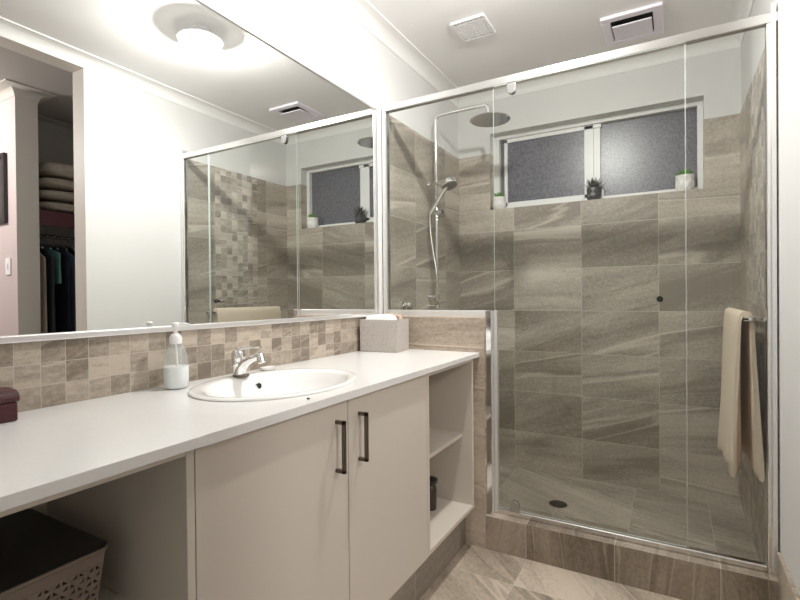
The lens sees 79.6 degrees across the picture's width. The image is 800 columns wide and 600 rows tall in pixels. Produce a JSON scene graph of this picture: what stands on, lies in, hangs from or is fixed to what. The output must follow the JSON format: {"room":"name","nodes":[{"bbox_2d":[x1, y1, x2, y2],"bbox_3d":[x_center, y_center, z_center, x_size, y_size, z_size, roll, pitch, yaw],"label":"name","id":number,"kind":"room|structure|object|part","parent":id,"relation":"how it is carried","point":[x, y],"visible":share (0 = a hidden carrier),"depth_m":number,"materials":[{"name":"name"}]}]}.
{"room":"bathroom","nodes":[
{"label":"bathroom","id":0,"kind":"room"},
{"bbox_2d":[22,0,459,514],"bbox_3d":[-0.551,-0.135,1.951,0.136,2.665,4.052,0,0,30],"label":"wall","id":1,"kind":"structure","parent":0,"point":[320,34],"depth_m":2.77,"materials":[{"name":"white paint"}]},
{"bbox_2d":[0,317,365,411],"bbox_3d":[-0.779,0.184,1.413,0.008,0.167,2.685,0,0,30],"label":"backsplash","id":2,"kind":"structure","parent":1,"relation":"attached to","point":[49,373],"depth_m":1.43,"materials":[{"name":"tile"}]},
{"bbox_2d":[0,0,378,343],"bbox_3d":[-0.781,-0.452,1.401,0.020,1.102,2.669,0,0,30],"label":"wall mirror","id":3,"kind":"object","parent":1,"relation":"attached to","point":[163,163],"visible":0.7,"depth_m":1.50,"materials":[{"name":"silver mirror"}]},
{"bbox_2d":[400,298,412,309],"bbox_3d":[0.055,0.036,2.808,0.069,0.096,0.100,0,0,30],"label":"shower mixer","id":4,"kind":"object","parent":1,"relation":"attached to","point":[405,305],"visible":0.81,"depth_m":2.80,"materials":[{"name":"silver metal"}]},
{"bbox_2d":[427,103,509,307],"bbox_3d":[0.419,-0.571,2.980,0.540,1.246,0.242,0,0,30],"label":"shower","id":5,"kind":"object","parent":1,"relation":"attached to","point":[485,119],"visible":0.98,"depth_m":3.04,"materials":[{"name":"silver metal"}]},
{"bbox_3d":[0.544,-1.083,2.903,0.222,0.004,0.222,0,0,30],"label":"nozzle plate","id":6,"kind":"part","parent":5,"relation":"part of","materials":[{"name":"grey metal"}]},
{"bbox_2d":[333,0,753,107],"bbox_3d":[0.233,-1.439,1.474,1.722,0.065,3.822,0,0,30],"label":"trim","id":7,"kind":"structure","parent":1,"relation":"attached to","point":[366,14],"depth_m":2.87,"materials":[{"name":"white paint"}]},
{"bbox_2d":[397,316,486,547],"bbox_3d":[0.177,0.636,2.495,0.598,1.102,0.130,0,0,30],"label":"wall","id":8,"kind":"structure","parent":0,"point":[462,334],"depth_m":2.32,"materials":[{"name":"tile"}]},
{"bbox_2d":[367,0,731,86],"bbox_3d":[0.229,-1.521,1.474,1.976,0.100,4.082,0,0,30],"label":"ceiling","id":9,"kind":"structure","parent":0,"point":[530,34],"depth_m":2.61,"materials":[{"name":"white paint"}]},
{"bbox_2d":[450,13,495,41],"bbox_3d":[0.398,-1.474,2.607,0.190,0.012,0.202,0,0,30],"label":"ceiling vent","id":10,"kind":"object","parent":9,"relation":"in","point":[477,26],"visible":1,"depth_m":2.60,"materials":[{"name":"white plastic"}]},
{"bbox_2d":[600,2,663,46],"bbox_3d":[1.256,-1.473,2.593,0.290,0.030,0.310,0,0,30],"label":"exhaust fan","id":11,"kind":"object","parent":9,"relation":"attached to","point":[646,21],"visible":1,"depth_m":2.56,"materials":[{"name":"white plastic"}]},
{"bbox_2d":[419,543,680,599],"bbox_3d":[-0.059,1.260,0.943,1.976,0.120,2.815,0,0,30],"label":"floor","id":12,"kind":"structure","parent":0,"point":[476,572],"depth_m":2.01,"materials":[{"name":"tile"}]},
{"bbox_2d":[389,517,465,599],"bbox_3d":[-0.544,1.102,1.293,0.467,0.201,2.682,0,0,30],"label":"kickboard","id":13,"kind":"structure","parent":12,"relation":"on","point":[418,583],"depth_m":2.03,"materials":[{"name":"tile"}]},
{"bbox_2d":[0,450,195,599],"bbox_3d":[-0.916,0.652,0.599,0.546,0.709,1.116,0,0,30],"label":"compartment","id":14,"kind":"object","parent":13,"relation":"on","point":[145,515],"visible":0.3,"depth_m":1.00,"materials":[{"name":"beige laminate"}]},
{"bbox_3d":[-1.150,0.653,0.732,0.008,0.709,1.080,0,0,30],"label":"panel","id":15,"kind":"part","parent":14,"relation":"part of","materials":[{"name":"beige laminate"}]},
{"bbox_2d":[0,508,107,599],"bbox_3d":[-0.825,0.565,0.855,0.346,0.164,0.424,0,0,30],"label":"laundry basket","id":16,"kind":"object","parent":14,"relation":"on","point":[43,557],"visible":1,"depth_m":0.92,"materials":[{"name":"brown plastic"}]},
{"bbox_3d":[-0.691,0.302,0.467,0.018,0.013,1.080,0,0,30],"label":"rail","id":17,"kind":"part","parent":14,"relation":"part of","materials":[{"name":"beige laminate"}]},
{"bbox_2d":[80,582,127,599],"bbox_3d":[-0.914,0.657,0.598,0.534,0.016,1.080,0,0,30],"label":"shelf","id":18,"kind":"object","parent":14,"relation":"attached to","point":[107,591],"depth_m":1.05,"materials":[{"name":"laminate"}]},
{"bbox_2d":[194,374,427,599],"bbox_3d":[-0.372,0.641,1.525,0.578,0.711,1.028,0,0,30],"label":"base cabinet","id":19,"kind":"object","parent":13,"relation":"on","point":[330,502],"visible":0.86,"depth_m":1.29,"materials":[{"name":"beige laminate"}]},
{"bbox_2d":[0,349,478,511],"bbox_3d":[-0.527,0.277,1.272,0.566,0.022,2.679,0,0,30],"label":"countertop","id":20,"kind":"structure","parent":19,"relation":"on","point":[45,452],"depth_m":1.04,"materials":[{"name":"white stone"}]},
{"bbox_2d":[0,387,19,423],"bbox_3d":[-0.938,0.235,1.020,0.098,0.071,0.184,0,0,30],"label":"trinket box","id":21,"kind":"object","parent":20,"relation":"on","point":[9,396],"visible":1,"depth_m":1.06,"materials":[{"name":"red leather"}]},
{"bbox_3d":[-0.938,0.213,1.020,0.098,0.028,0.184,0,0,30],"label":"lid","id":22,"kind":"part","parent":21,"relation":"part of","materials":[{"name":"red leather"}]},
{"bbox_2d":[163,322,190,388],"bbox_3d":[-0.676,0.167,1.450,0.072,0.198,0.072,0,0,30],"label":"soap dispenser","id":23,"kind":"object","parent":20,"relation":"on","point":[176,376],"visible":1,"depth_m":1.43,"materials":[{"name":"white plastic"}]},
{"bbox_2d":[231,346,265,376],"bbox_3d":[-0.502,0.203,1.596,0.144,0.104,0.056,0,0,30],"label":"mixer tap","id":24,"kind":"object","parent":20,"relation":"on","point":[240,362],"visible":1,"depth_m":1.60,"materials":[{"name":"silver metal"}]},
{"bbox_3d":[-0.505,0.213,1.598,0.117,0.079,0.044,0,0,30],"label":"spout","id":25,"kind":"part","parent":24,"relation":"part of","materials":[{"name":"silver metal"}]},
{"bbox_3d":[-0.505,0.165,1.597,0.112,0.027,0.030,0,0,30],"label":"lever","id":26,"kind":"part","parent":24,"relation":"part of","materials":[{"name":"silver metal"}]},
{"bbox_2d":[260,366,276,370],"bbox_3d":[-0.494,0.257,1.804,0.051,0.010,0.071,0,0,30],"label":"soap dish","id":27,"kind":"object","parent":20,"relation":"on","point":[265,368],"visible":0.99,"depth_m":1.79,"materials":[{"name":"white ceramic"}]},
{"bbox_2d":[188,368,356,401],"bbox_3d":[-0.382,0.321,1.518,0.444,0.132,0.570,0,0,30],"label":"basin","id":28,"kind":"object","parent":20,"relation":"in","point":[282,383],"visible":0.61,"depth_m":1.63,"materials":[{"name":"white ceramic"}]},
{"bbox_2d":[360,319,408,352],"bbox_3d":[-0.077,0.175,2.415,0.204,0.157,0.153,0,0,21],"label":"storage box","id":29,"kind":"object","parent":20,"relation":"on","point":[392,336],"visible":0.87,"depth_m":2.35,"materials":[{"name":"grey fabric"}]},
{"bbox_2d":[366,314,396,319],"bbox_3d":[-0.093,0.110,2.417,0.153,0.074,0.122,0,0,21],"label":"folded cloth","id":30,"kind":"object","parent":29,"relation":"in","point":[382,316],"visible":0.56,"depth_m":2.37,"materials":[{"name":"white fabric"}]},
{"bbox_2d":[386,313,401,319],"bbox_3d":[-0.050,0.089,2.482,0.032,0.038,0.188,-1,1,-43],"label":"brush","id":31,"kind":"object","parent":29,"relation":"in","point":[396,315],"visible":0.5,"depth_m":2.44,"materials":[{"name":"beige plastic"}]},
{"bbox_3d":[-0.284,0.646,1.178,0.019,0.706,0.510,0,0,30],"label":"door","id":32,"kind":"part","parent":19,"relation":"part of","materials":[{"name":"beige laminate"}]},
{"bbox_3d":[-0.165,0.409,1.339,0.033,0.146,0.010,0,0,30],"label":"handle","id":33,"kind":"part","parent":19,"relation":"part of","materials":[{"name":"brown metal"}]},
{"bbox_3d":[-0.110,0.408,1.436,0.033,0.146,0.010,0,0,30],"label":"handle","id":34,"kind":"part","parent":19,"relation":"part of","materials":[{"name":"brown metal"}]},
{"bbox_3d":[-0.029,0.640,1.626,0.019,0.706,0.512,0,0,30],"label":"door","id":35,"kind":"part","parent":19,"relation":"part of","materials":[{"name":"beige laminate"}]},
{"bbox_2d":[427,359,473,556],"bbox_3d":[-0.010,0.633,2.194,0.546,0.709,0.491,0,0,30],"label":"open shelf","id":36,"kind":"object","parent":13,"relation":"on","point":[450,422],"visible":0.25,"depth_m":2.28,"materials":[{"name":"beige laminate"}]},
{"bbox_3d":[-0.123,0.635,1.986,0.538,0.709,0.017,0,0,30],"label":"panel","id":37,"kind":"part","parent":36,"relation":"part of","materials":[{"name":"beige laminate"}]},
{"bbox_2d":[430,476,437,510],"bbox_3d":[0.142,0.894,2.226,0.068,0.147,0.068,0,0,30],"label":"bottle","id":38,"kind":"object","parent":36,"relation":"in","point":[433,480],"visible":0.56,"depth_m":2.20,"materials":[{"name":"brown"}]},
{"bbox_3d":[-0.028,0.644,2.204,0.488,0.018,0.456,0,0,30],"label":"shelf","id":39,"kind":"part","parent":36,"relation":"part of","materials":[{"name":"beige laminate"}]},
{"bbox_3d":[0.202,0.285,2.069,0.048,0.016,0.456,0,0,30],"label":"rail","id":40,"kind":"part","parent":36,"relation":"part of","materials":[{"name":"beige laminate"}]},
{"bbox_3d":[-0.004,0.978,2.194,0.538,0.018,0.456,0,0,30],"label":"panel","id":41,"kind":"part","parent":36,"relation":"part of","materials":[{"name":"beige laminate"}]},
{"bbox_2d":[486,512,777,599],"bbox_3d":[0.930,1.105,2.073,1.124,0.158,0.130,0,0,30],"label":"shower curb","id":42,"kind":"object","parent":12,"relation":"on","point":[661,571],"visible":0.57,"depth_m":1.99,"materials":[{"name":"tile"}]},
{"bbox_2d":[382,3,777,574],"bbox_3d":[0.660,-0.033,2.208,1.716,2.118,0.097,0,0,30],"label":"screen","id":43,"kind":"object","parent":42,"relation":"on","point":[768,21],"visible":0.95,"depth_m":1.98,"materials":[{"name":"silver metal"}]},
{"bbox_3d":[0.196,-0.485,2.470,0.594,1.073,0.006,0,0,30],"label":"fixed pane","id":44,"kind":"part","parent":43,"relation":"part of","materials":[{"name":"clear glass"}]},
{"bbox_3d":[0.653,-1.043,2.204,1.716,0.038,0.036,0,0,30],"label":"header rail","id":45,"kind":"part","parent":43,"relation":"part of","materials":[{"name":"silver metal"}]},
{"bbox_3d":[0.801,-0.010,2.121,0.791,2.011,0.006,0,0,30],"label":"door pane","id":46,"kind":"part","parent":43,"relation":"part of","materials":[{"name":"clear glass"}]},
{"bbox_3d":[0.934,1.013,2.069,1.041,0.024,0.032,0,0,30],"label":"sill rail","id":47,"kind":"part","parent":43,"relation":"part of","materials":[{"name":"silver metal"}]},
{"bbox_3d":[1.058,-0.004,1.954,0.025,0.025,0.030,0,0,30],"label":"knob","id":48,"kind":"part","parent":43,"relation":"part of","materials":[{"name":"black plastic"}]},
{"bbox_3d":[1.266,-0.014,1.869,0.256,2.026,0.006,0,0,30],"label":"fixed pane","id":49,"kind":"part","parent":43,"relation":"part of","materials":[{"name":"clear glass"}]},
{"bbox_2d":[458,47,741,505],"bbox_3d":[1.274,-0.110,3.170,1.846,2.765,0.130,0,0,30],"label":"wall","id":50,"kind":"structure","parent":0,"point":[598,375],"depth_m":3.04,"materials":[{"name":"tile"}]},
{"bbox_2d":[492,192,505,209],"bbox_3d":[0.710,-0.711,3.446,0.092,0.128,0.096,0,0,30],"label":"potted succulent","id":51,"kind":"object","parent":50,"relation":"on","point":[499,202],"visible":1,"depth_m":3.41,"materials":[{"name":"white ceramic"}]},
{"bbox_2d":[584,178,605,199],"bbox_3d":[1.270,-0.725,3.145,0.132,0.150,0.138,-1,0,-7],"label":"potted spiky plant","id":52,"kind":"object","parent":50,"relation":"on","point":[594,192],"visible":0.98,"depth_m":3.11,"materials":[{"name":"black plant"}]},
{"bbox_3d":[1.267,-0.689,3.139,0.089,0.078,0.089,0,0,30],"label":"pot","id":53,"kind":"part","parent":52,"relation":"part of","materials":[{"name":"grey ceramic"}]},
{"bbox_2d":[494,100,702,207],"bbox_3d":[1.261,-0.922,3.212,1.298,0.543,0.050,0,0,30],"label":"window","id":54,"kind":"structure","parent":50,"relation":"in","point":[640,152],"depth_m":3.17,"materials":[{"name":"white glass"}]},
{"bbox_3d":[0.773,-0.919,3.509,0.097,0.493,0.005,0,0,30],"label":"slot pane","id":55,"kind":"part","parent":54,"relation":"part of","materials":[{"name":"grey glass"}]},
{"bbox_3d":[1.012,-0.920,3.353,0.533,0.443,0.005,0,0,30],"label":"sash pane","id":56,"kind":"part","parent":54,"relation":"part of","materials":[{"name":"grey glass"}]},
{"bbox_3d":[1.047,-0.922,3.332,0.653,0.482,0.024,0,0,30],"label":"sash","id":57,"kind":"part","parent":54,"relation":"part of","materials":[{"name":"white"}]},
{"bbox_3d":[1.562,-0.923,3.059,0.573,0.493,0.005,0,0,30],"label":"fixed pane","id":58,"kind":"part","parent":54,"relation":"part of","materials":[{"name":"grey glass"}]},
{"bbox_2d":[675,168,694,190],"bbox_3d":[1.708,-0.722,2.886,0.105,0.138,0.100,0,0,30],"label":"potted succulent","id":59,"kind":"object","parent":50,"relation":"on","point":[684,180],"visible":1,"depth_m":2.85,"materials":[{"name":"white ceramic"}]},
{"bbox_2d":[486,465,759,599],"bbox_3d":[0.952,1.239,2.716,1.722,0.120,1.007,0,0,30],"label":"floor","id":60,"kind":"structure","parent":0,"point":[720,527],"depth_m":2.69,"materials":[{"name":"tile"}]},
{"bbox_2d":[549,500,567,507],"bbox_3d":[0.913,1.177,2.771,0.104,0.003,0.104,0,0,30],"label":"floor drain","id":61,"kind":"object","parent":60,"relation":"on","point":[555,503],"visible":1,"depth_m":2.77,"materials":[{"name":"brown metal"}]},
{"bbox_2d":[740,0,799,595],"bbox_3d":[1.020,-0.142,0.985,0.130,2.665,3.922,0,0,30],"label":"wall","id":62,"kind":"structure","parent":0,"point":[788,23],"depth_m":1.76,"materials":[{"name":"white paint"}]},
{"bbox_2d":[742,310,765,322],"bbox_3d":[1.641,0.076,2.289,0.079,0.030,0.744,0,0,30],"label":"towel rail","id":63,"kind":"object","parent":62,"relation":"attached to","point":[754,318],"visible":0.46,"depth_m":1.98,"materials":[{"name":"silver metal"}]},
{"bbox_2d":[717,307,764,481],"bbox_3d":[1.610,0.420,2.298,0.132,0.754,0.683,0,0,30],"label":"bath towel","id":64,"kind":"object","parent":63,"relation":"hanging from","point":[740,426],"visible":1,"depth_m":2.09,"materials":[{"name":"beige fabric"}]},
{"bbox_2d":[777,552,799,599],"bbox_3d":[1.237,1.056,1.490,0.014,0.257,0.618,0,0,30],"label":"baseboard","id":65,"kind":"structure","parent":62,"relation":"attached to","point":[787,590],"depth_m":1.65,"materials":[{"name":"tile"}]}
]}

